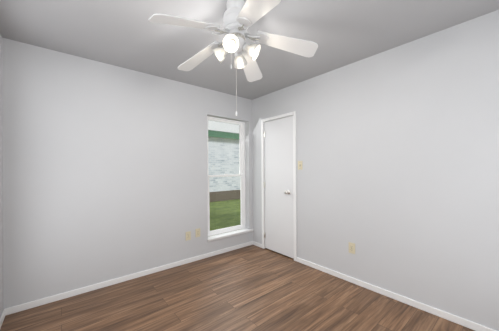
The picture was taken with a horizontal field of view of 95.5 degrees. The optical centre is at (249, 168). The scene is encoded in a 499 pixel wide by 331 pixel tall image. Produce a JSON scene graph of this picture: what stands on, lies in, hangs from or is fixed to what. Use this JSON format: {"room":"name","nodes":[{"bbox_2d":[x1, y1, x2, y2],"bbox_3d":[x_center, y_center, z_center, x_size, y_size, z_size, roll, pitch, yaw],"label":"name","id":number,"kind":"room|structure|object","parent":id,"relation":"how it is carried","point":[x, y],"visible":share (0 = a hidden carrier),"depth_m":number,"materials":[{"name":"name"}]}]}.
{"room":"empty bedroom","nodes":[
{"label":"empty bedroom","id":0,"kind":"room"},
{"bbox_2d":[0,34,3,316],"bbox_3d":[-1.097,0.062,0.583,0.160,2.440,3.521,0,0,-40],"label":"wall","id":1,"kind":"structure","parent":0,"point":[1,227],"depth_m":1.94,"materials":[{"name":"grey paint"}]},
{"bbox_2d":[0,308,7,328],"bbox_3d":[-1.073,1.251,0.702,0.019,0.062,3.361,0,0,-40],"label":"baseboard","id":2,"kind":"structure","parent":1,"relation":"attached to","point":[5,312],"depth_m":1.92,"materials":[{"name":"white wood"}]},
{"bbox_2d":[2,38,252,308],"bbox_3d":[-1.107,0.062,2.970,3.200,2.440,0.160,0,0,-40],"label":"wall","id":3,"kind":"structure","parent":0,"point":[105,175],"depth_m":2.43,"materials":[{"name":"grey paint"}]},
{"bbox_2d":[8,241,254,314],"bbox_3d":[-1.031,1.250,2.911,2.850,0.062,0.019,0,0,-40],"label":"baseboard","id":4,"kind":"structure","parent":3,"relation":"attached to","point":[43,301],"depth_m":2.50,"materials":[{"name":"white wood"}]},
{"bbox_2d":[186,231,190,240],"bbox_3d":[-0.832,0.912,3.084,0.072,0.117,0.010,0,0,-40],"label":"outlet","id":5,"kind":"object","parent":3,"relation":"attached to","point":[188,235],"visible":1,"depth_m":3.08,"materials":[{"name":"beige plastic"}]},
{"bbox_2d":[195,228,199,236],"bbox_3d":[-0.722,0.895,3.176,0.072,0.117,0.010,0,0,-40],"label":"outlet","id":6,"kind":"object","parent":3,"relation":"attached to","point":[197,232],"visible":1,"depth_m":3.17,"materials":[{"name":"beige plastic"}]},
{"bbox_2d":[207,116,245,235],"bbox_3d":[-0.390,0.110,3.631,0.782,1.801,0.062,0,0,-40],"label":"window","id":7,"kind":"structure","parent":3,"relation":"in","point":[226,169],"depth_m":3.64,"materials":[{"name":"white plastic"}]},
{"bbox_2d":[207,228,253,241],"bbox_3d":[-0.300,1.031,3.577,0.865,0.042,0.132,0,0,-40],"label":"window sill","id":8,"kind":"structure","parent":3,"relation":"attached to","point":[226,234],"depth_m":3.51,"materials":[{"name":"white wood"}]},
{"bbox_2d":[0,245,474,330],"bbox_3d":[0.312,1.323,1.854,3.940,0.100,3.681,0,0,-40],"label":"floor","id":9,"kind":"structure","parent":0,"point":[252,288],"depth_m":2.12,"materials":[{"name":"brown wood"}]},
{"bbox_2d":[0,0,498,99],"bbox_3d":[0.296,-1.217,1.854,3.940,0.100,3.681,0,0,-40],"label":"ceiling","id":10,"kind":"structure","parent":0,"point":[127,34],"depth_m":1.92,"materials":[{"name":"paint"}]},
{"bbox_2d":[148,0,317,115],"bbox_3d":[-0.125,-0.769,1.573,1.062,0.791,1.104,0,0,-40],"label":"fan","id":11,"kind":"object","parent":10,"relation":"hanging from","point":[240,17],"visible":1,"depth_m":1.55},
{"bbox_2d":[252,10,498,330],"bbox_3d":[1.239,0.047,2.529,0.160,2.440,3.521,0,0,-40],"label":"wall","id":12,"kind":"structure","parent":0,"point":[397,175],"depth_m":2.11,"materials":[{"name":"grey paint"}]},
{"bbox_2d":[263,116,293,257],"bbox_3d":[0.410,0.256,3.377,0.110,1.997,0.603,0,0,-40],"label":"door","id":13,"kind":"structure","parent":12,"relation":"in","point":[278,183],"depth_m":3.37,"materials":[{"name":"white paint"}]},
{"bbox_2d":[261,111,296,260],"bbox_3d":[0.481,0.240,3.429,0.174,2.065,0.693,0,0,-40],"label":"door frame","id":14,"kind":"structure","parent":12,"relation":"attached to","point":[293,114],"depth_m":3.16,"materials":[{"name":"white wood"}]},
{"bbox_2d":[298,161,301,169],"bbox_3d":[0.678,-0.048,3.059,0.022,0.117,0.072,0,0,-40],"label":"switch plate","id":15,"kind":"object","parent":12,"relation":"attached to","point":[299,165],"visible":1,"depth_m":3.06,"materials":[{"name":"beige plastic"}]},
{"bbox_2d":[349,242,354,253],"bbox_3d":[1.138,0.882,2.523,0.010,0.117,0.072,0,0,-40],"label":"outlet","id":16,"kind":"object","parent":12,"relation":"attached to","point":[352,248],"visible":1,"depth_m":2.52,"materials":[{"name":"beige plastic"}]},
{"bbox_2d":[297,257,496,330],"bbox_3d":[1.414,1.235,2.188,0.019,0.062,2.402,0,0,-40],"label":"baseboard","id":17,"kind":"structure","parent":12,"relation":"attached to","point":[371,287],"depth_m":2.13,"materials":[{"name":"white wood"}]}
]}

